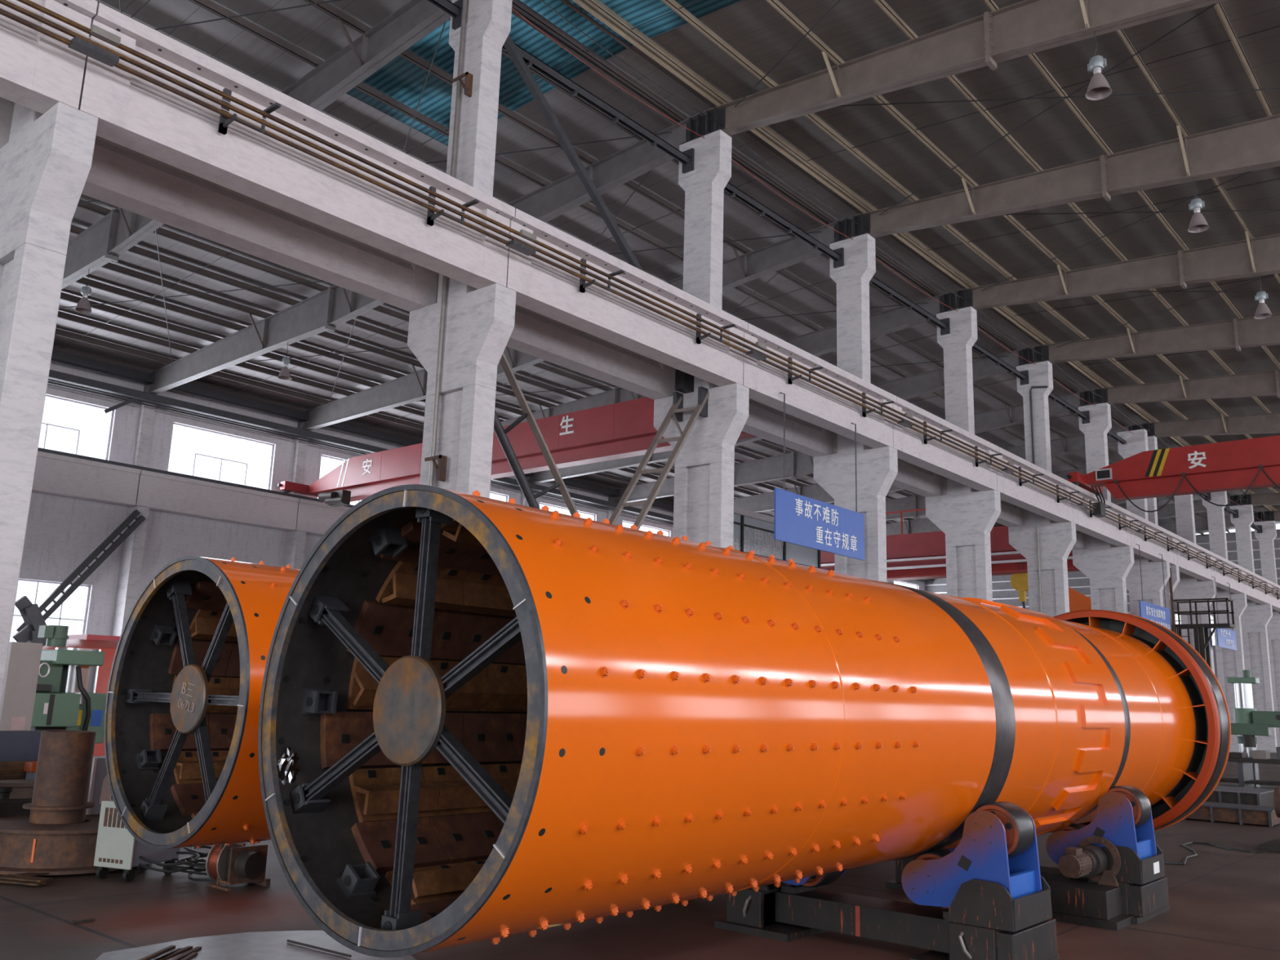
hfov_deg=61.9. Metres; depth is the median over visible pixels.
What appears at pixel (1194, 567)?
beam
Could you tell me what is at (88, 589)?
window
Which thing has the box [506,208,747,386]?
beam
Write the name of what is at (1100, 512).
collector
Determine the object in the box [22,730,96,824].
pipe piece
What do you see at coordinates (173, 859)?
cable
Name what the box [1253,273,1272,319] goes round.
lamp
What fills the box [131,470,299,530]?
beam
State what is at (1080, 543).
beam
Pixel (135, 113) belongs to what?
beam
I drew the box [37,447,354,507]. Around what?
rail
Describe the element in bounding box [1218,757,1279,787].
bench
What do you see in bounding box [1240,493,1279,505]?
rafter
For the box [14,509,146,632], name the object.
brace
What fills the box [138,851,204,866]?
cable
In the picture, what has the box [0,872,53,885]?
steel offcuts
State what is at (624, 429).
crane
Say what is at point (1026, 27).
rafter
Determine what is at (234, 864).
motor
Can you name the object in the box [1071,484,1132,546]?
beam
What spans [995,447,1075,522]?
beam
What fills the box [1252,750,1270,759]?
box
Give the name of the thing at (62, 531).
wall
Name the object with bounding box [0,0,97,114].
beam
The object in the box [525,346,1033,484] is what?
rafter
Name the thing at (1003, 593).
wall
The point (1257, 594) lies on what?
beam
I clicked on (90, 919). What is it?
bar
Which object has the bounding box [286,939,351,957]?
rod
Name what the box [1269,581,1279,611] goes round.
beam
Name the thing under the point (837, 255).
strut
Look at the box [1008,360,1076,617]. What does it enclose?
concrete column
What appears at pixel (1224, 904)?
floor
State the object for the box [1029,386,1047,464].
conduit
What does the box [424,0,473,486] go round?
downpipe
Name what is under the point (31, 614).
machine
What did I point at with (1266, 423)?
rafter
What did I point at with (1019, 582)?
hook block
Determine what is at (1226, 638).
hanging sign
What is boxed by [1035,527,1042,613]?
downpipe
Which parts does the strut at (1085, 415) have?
plate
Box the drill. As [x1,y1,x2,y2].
[1222,670,1279,789]
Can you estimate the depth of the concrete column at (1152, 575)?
41.73 m
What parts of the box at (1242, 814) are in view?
lid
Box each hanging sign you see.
[773,392,864,560]
[1136,543,1170,630]
[1212,576,1237,650]
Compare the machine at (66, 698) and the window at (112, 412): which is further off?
the window at (112, 412)
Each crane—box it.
[277,396,756,506]
[820,508,1080,581]
[1066,435,1279,501]
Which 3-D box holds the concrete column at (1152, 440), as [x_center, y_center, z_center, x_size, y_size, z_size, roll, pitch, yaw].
[20.506,4.574,42.735,2.000,12.840,0.400,-8,-15,40]
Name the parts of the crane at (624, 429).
crane motor, girder rail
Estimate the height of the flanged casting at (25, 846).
0.370 m
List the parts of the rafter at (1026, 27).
splice plate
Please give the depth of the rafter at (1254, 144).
22.30 m
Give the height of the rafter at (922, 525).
2.070 m
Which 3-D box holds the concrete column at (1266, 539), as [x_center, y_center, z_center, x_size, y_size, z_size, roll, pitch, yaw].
[36.001,8.710,60.590,2.000,12.840,0.400,-8,-15,40]
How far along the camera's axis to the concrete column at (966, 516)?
29.39 m
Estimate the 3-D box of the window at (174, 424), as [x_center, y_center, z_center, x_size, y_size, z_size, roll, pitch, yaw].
[-15.247,-0.799,38.916,0.100,1.810,4.000,-8,-15,40]
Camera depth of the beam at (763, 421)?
24.17 m
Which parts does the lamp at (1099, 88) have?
hanging chain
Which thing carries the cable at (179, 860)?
on the cable at (204, 860)
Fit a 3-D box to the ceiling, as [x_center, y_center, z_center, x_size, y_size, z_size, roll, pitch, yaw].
[11.192,-4.336,32.961,48.800,1.697,90.600,-8,-15,40]
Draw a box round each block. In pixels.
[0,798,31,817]
[23,760,37,772]
[1010,562,1028,608]
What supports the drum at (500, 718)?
on the stand at (993, 888)
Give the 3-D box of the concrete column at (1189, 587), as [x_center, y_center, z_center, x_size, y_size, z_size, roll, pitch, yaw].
[24.379,5.608,47.199,2.000,12.840,0.400,-8,-15,40]
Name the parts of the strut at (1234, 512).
plate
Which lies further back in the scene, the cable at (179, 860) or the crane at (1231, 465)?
the crane at (1231, 465)
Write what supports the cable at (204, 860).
on the cable at (167, 868)
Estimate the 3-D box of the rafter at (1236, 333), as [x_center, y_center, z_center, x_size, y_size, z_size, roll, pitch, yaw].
[22.063,-4.705,27.100,24.260,2.073,0.832,-8,-15,40]
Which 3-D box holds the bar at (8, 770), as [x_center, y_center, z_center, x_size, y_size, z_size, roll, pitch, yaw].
[-6.705,3.134,11.489,0.150,0.213,0.524,-8,-15,40]
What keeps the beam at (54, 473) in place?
attached to the wall column
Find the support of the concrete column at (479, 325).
on the floor
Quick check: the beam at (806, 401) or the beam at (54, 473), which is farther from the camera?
the beam at (54, 473)
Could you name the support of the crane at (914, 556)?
on the rail
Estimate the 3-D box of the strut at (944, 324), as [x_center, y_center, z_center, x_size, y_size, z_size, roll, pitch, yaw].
[6.832,-4.892,28.352,0.260,0.460,5.920,-8,-15,40]
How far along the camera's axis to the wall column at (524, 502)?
49.89 m
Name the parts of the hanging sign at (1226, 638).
hanger rod, hanger rod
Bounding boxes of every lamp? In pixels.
[74,268,92,313]
[277,342,291,380]
[1085,31,1111,100]
[1187,177,1209,232]
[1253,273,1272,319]
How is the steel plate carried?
on the floor
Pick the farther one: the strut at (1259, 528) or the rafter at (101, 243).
the strut at (1259, 528)
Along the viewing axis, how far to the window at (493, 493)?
49.26 m
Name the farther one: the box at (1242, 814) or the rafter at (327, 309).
the rafter at (327, 309)
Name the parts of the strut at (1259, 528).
plate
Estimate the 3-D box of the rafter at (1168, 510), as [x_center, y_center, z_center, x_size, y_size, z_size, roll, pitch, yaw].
[22.950,3.067,64.854,24.100,2.070,0.832,-8,-15,40]
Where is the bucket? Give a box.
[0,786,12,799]
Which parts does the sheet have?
steel strip, steel strip, steel strip, steel strip, steel strip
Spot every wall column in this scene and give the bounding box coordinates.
[111,401,155,635]
[283,436,307,568]
[521,491,528,506]
[607,508,615,524]
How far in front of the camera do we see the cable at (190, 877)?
9.34 m
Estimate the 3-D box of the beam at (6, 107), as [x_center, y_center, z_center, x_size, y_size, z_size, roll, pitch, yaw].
[-9.107,-4.756,10.107,0.600,1.210,5.980,-8,-15,40]
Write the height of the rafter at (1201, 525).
2.070 m
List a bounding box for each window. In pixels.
[13,578,90,634]
[39,394,114,460]
[167,422,274,489]
[319,454,359,505]
[489,491,507,502]
[539,502,595,520]
[622,520,669,536]
[893,580,917,588]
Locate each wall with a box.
[18,361,924,635]
[924,528,1279,679]
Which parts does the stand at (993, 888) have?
foot plate, bogie plate, bogie plate, foot plate, spacer plate, bogie plate, plate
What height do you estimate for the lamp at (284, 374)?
1.086 m
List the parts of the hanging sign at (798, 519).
hanger rod, hanger rod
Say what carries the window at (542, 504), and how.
in the wall at (62, 531)
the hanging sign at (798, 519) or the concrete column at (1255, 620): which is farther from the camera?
the concrete column at (1255, 620)
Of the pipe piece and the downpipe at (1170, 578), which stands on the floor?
the downpipe at (1170, 578)
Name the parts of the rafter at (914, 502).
splice plate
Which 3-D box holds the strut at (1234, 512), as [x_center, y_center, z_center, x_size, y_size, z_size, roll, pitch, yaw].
[30.074,1.313,55.134,0.260,0.460,5.920,-8,-15,40]
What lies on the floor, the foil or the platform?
the platform
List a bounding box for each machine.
[12,595,46,646]
[30,625,106,743]
[41,634,119,755]
[93,794,179,881]
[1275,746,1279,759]
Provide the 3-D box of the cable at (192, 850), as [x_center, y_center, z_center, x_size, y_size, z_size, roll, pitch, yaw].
[-3.971,3.423,9.869,0.438,0.050,0.348,-8,-15,40]
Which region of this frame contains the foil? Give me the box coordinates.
[276,746,300,785]
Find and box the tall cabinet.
[0,641,42,730]
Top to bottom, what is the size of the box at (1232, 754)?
0.108 m
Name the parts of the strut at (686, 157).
plate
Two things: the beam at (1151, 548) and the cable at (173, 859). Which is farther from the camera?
the beam at (1151, 548)
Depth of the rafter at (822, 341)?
33.35 m
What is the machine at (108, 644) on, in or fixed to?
on the floor
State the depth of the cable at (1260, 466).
32.76 m
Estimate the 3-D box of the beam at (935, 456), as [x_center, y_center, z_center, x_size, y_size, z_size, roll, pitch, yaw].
[7.609,-0.791,26.943,0.600,1.210,5.980,-8,-15,40]
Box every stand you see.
[714,801,1059,959]
[885,785,1169,930]
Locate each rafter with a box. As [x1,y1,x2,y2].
[61,0,451,289]
[143,112,706,394]
[297,217,852,431]
[501,291,955,426]
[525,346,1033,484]
[608,389,1093,503]
[700,0,1227,137]
[733,423,1141,512]
[849,114,1279,237]
[885,462,1115,519]
[885,493,1126,535]
[955,231,1279,309]
[1033,313,1279,363]
[1093,369,1279,404]
[1141,412,1279,437]
[1156,494,1240,519]
[1158,511,1264,534]
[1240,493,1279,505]
[1264,511,1279,521]
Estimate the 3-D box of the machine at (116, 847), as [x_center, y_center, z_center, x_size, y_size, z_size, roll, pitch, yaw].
[-4.532,3.212,9.693,0.423,0.734,0.589,-3,-12,20]
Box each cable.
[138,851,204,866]
[138,857,195,873]
[155,859,206,871]
[166,858,207,875]
[177,855,207,868]
[183,845,212,855]
[188,870,217,881]
[190,854,205,865]
[1114,464,1279,512]
[1164,841,1270,865]
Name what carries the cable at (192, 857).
on the cable at (179, 860)
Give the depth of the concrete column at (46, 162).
10.88 m
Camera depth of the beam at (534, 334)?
19.26 m
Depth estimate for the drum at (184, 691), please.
7.96 m
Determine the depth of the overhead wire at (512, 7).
22.70 m
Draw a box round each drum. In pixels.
[104,555,300,849]
[257,484,1231,957]
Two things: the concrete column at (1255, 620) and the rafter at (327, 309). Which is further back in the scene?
the concrete column at (1255, 620)
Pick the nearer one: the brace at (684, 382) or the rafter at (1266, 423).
the brace at (684, 382)
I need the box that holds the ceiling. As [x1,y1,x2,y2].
[53,0,1279,536]
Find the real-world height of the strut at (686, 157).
0.460 m
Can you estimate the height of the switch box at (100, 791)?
0.950 m
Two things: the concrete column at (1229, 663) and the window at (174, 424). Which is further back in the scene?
the concrete column at (1229, 663)
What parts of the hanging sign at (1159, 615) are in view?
hanger rod, hanger rod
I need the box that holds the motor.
[205,842,271,891]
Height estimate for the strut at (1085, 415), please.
0.460 m
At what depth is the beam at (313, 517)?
40.64 m
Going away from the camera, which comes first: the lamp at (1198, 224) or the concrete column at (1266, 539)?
the lamp at (1198, 224)
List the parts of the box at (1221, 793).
lid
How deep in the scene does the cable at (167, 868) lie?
9.53 m
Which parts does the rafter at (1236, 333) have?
splice plate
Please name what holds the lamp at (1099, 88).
hanging from the rafter at (1026, 27)
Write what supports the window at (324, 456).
in the wall at (62, 531)
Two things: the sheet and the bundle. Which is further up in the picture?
the bundle
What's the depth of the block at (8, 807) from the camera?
10.46 m
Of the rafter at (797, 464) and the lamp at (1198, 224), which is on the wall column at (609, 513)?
the rafter at (797, 464)
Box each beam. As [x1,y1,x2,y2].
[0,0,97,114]
[0,97,14,148]
[31,450,141,506]
[78,2,515,288]
[81,135,438,311]
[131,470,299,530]
[290,498,351,535]
[435,273,676,399]
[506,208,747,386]
[675,368,831,457]
[742,323,896,448]
[831,431,941,497]
[892,396,999,491]
[941,475,1022,526]
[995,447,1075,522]
[1022,508,1084,549]
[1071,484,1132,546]
[1084,533,1117,548]
[1129,512,1177,565]
[1175,535,1215,581]
[1213,553,1245,594]
[1243,568,1271,604]
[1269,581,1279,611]
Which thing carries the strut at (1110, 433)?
attached to the concrete column at (1107, 566)
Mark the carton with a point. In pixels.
(29, 775)
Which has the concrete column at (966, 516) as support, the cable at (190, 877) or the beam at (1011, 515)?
the beam at (1011, 515)
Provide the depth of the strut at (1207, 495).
52.74 m
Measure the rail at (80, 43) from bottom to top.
0.540 m
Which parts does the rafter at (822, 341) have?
splice plate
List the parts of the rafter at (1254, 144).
splice plate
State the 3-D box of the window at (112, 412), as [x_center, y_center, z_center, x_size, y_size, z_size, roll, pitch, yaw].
[-19.120,-1.834,34.452,0.100,1.810,4.000,-8,-15,40]
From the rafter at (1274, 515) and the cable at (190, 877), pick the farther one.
the rafter at (1274, 515)
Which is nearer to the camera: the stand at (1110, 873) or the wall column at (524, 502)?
the stand at (1110, 873)
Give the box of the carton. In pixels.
[25,771,35,779]
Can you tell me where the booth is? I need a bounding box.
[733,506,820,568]
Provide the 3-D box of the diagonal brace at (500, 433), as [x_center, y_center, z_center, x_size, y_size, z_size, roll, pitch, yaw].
[-1.506,0.041,17.144,0.590,4.607,3.654,-8,-15,40]
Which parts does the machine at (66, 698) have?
name plate, drill arm, lift motor, yellow plate, blue plate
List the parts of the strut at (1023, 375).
plate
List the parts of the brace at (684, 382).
gusset plate, gusset plate, gusset plate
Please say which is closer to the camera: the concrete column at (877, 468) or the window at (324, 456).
the concrete column at (877, 468)
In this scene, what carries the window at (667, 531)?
in the wall at (62, 531)
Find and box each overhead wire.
[511,7,1263,521]
[540,0,1270,517]
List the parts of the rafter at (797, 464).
splice plate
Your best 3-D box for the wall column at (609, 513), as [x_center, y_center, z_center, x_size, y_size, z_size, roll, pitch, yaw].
[-1.413,6.847,53.366,0.750,11.350,0.400,-8,-15,40]
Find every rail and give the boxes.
[0,0,1279,599]
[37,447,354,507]
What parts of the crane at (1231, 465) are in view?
plate, notice plate, girder rail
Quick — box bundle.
[0,730,41,761]
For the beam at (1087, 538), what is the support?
on the concrete column at (1107, 566)
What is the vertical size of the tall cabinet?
2.113 m
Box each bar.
[0,760,33,780]
[71,918,94,923]
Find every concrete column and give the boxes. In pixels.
[0,102,97,704]
[407,0,515,497]
[653,129,749,547]
[813,233,897,582]
[925,306,1000,601]
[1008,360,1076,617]
[1072,402,1133,613]
[1116,428,1170,616]
[1146,435,1179,631]
[1173,493,1216,674]
[1201,491,1247,752]
[1229,504,1277,752]
[1253,520,1279,746]
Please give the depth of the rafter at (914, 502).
56.80 m
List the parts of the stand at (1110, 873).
foot plate, bogie plate, foot plate, gear motor, spacer plate, bogie plate, foot plate, plate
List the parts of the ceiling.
brace rod, brace rod, sag rod, brace rod, brace rod, brace rod, sag rod, brace rod, brace rod, brace rod, skylight panel, sag rod, brace rod, brace rod, brace rod, sag rod, skylight panel, sag rod, brace rod, brace rod, brace rod, sag rod, brace rod, sag rod, brace rod, sag rod, sag rod, brace rod, brace rod, sag rod, brace rod, brace rod, sag rod, sag rod, brace rod, brace rod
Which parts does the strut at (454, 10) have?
plate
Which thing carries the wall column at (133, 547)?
on the floor
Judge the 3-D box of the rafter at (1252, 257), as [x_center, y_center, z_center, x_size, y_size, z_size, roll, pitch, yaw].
[18.189,-5.739,22.636,24.260,2.073,0.832,-8,-15,40]
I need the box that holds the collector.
[1090,485,1106,517]
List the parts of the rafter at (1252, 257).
splice plate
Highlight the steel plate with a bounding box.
[1068,586,1091,612]
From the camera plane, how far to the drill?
23.24 m
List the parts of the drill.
lift motor, drill arm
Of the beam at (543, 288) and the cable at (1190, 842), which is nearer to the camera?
the cable at (1190, 842)
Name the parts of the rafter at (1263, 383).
splice plate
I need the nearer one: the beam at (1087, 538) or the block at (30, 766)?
the block at (30, 766)
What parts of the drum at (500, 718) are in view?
liner plate, liner plate, liner plate, hub plate, liner plate, liner plate, liner plate, liner plate, liner plate, liner plate, liner plate, liner plate, liner plate, liner plate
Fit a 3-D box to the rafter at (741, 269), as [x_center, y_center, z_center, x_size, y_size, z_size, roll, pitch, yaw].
[-4.166,-4.172,33.608,24.100,2.070,0.832,-8,-15,40]
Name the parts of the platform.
rail post, support post, rail post, rail post, support post, support post, handrail, handrail, support post, handrail, handrail, support post, rail post, rail post, rail post, rail post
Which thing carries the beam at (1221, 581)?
on the concrete column at (1189, 587)
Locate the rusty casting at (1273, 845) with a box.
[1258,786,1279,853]
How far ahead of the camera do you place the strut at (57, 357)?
39.14 m
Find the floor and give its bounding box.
[0,752,1279,959]
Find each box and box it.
[85,755,113,814]
[1183,801,1279,827]
[1204,785,1274,806]
[1228,751,1246,758]
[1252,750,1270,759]
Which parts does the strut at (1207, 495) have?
plate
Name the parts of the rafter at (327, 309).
splice plate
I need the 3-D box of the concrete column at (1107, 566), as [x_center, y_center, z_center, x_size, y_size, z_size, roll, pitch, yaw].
[16.632,3.540,38.271,2.000,12.840,0.400,-8,-15,40]
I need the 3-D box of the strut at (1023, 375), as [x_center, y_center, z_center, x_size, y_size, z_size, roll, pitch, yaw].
[10.706,-3.858,32.815,0.260,0.460,5.920,-8,-15,40]
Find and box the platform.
[1173,597,1235,668]
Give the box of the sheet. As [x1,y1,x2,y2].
[95,930,417,959]
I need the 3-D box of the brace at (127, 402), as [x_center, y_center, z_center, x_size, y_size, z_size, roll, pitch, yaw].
[-17.275,-2.470,35.435,0.120,0.746,0.978,-8,-15,40]
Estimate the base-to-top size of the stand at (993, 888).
1.076 m
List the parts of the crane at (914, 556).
guard rail, walkway rail, girder rail, walkway rail, girder rail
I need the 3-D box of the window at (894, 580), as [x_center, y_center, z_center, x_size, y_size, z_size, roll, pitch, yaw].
[19.617,8.508,79.089,0.100,1.810,4.000,-8,-15,40]
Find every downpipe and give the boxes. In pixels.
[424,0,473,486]
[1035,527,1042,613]
[1168,568,1175,632]
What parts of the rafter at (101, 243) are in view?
splice plate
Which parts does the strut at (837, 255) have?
plate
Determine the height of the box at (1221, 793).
0.380 m
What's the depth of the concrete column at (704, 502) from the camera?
20.35 m
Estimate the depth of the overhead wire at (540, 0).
23.12 m
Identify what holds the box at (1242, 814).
on the floor
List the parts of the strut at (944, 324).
plate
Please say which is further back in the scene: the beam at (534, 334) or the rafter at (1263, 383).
the rafter at (1263, 383)
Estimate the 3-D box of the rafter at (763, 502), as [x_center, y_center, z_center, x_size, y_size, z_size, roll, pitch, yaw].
[11.329,-0.035,51.463,24.100,2.070,0.832,-8,-15,40]
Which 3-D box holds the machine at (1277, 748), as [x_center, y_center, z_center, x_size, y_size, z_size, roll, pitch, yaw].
[13.388,5.676,22.149,0.260,0.265,0.400,-8,-15,40]
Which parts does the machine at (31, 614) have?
boom arm, boom arm, boom arm, boom arm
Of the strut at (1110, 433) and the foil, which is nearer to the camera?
the foil
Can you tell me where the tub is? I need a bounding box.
[0,779,34,799]
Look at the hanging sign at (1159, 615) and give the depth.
38.76 m
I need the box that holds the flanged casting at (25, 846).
[0,813,137,875]
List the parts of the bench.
leg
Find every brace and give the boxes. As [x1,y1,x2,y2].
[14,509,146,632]
[102,397,135,413]
[493,352,580,517]
[503,34,643,271]
[608,369,709,529]
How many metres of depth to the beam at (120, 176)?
14.30 m
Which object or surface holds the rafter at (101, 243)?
on the wall column
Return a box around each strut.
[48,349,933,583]
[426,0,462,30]
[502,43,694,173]
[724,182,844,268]
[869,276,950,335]
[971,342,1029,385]
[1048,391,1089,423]
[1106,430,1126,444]
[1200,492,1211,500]
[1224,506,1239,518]
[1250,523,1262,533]
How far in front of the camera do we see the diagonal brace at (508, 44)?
18.44 m
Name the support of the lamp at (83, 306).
hanging from the rafter at (101, 243)
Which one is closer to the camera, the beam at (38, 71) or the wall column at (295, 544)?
the beam at (38, 71)
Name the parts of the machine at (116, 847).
panel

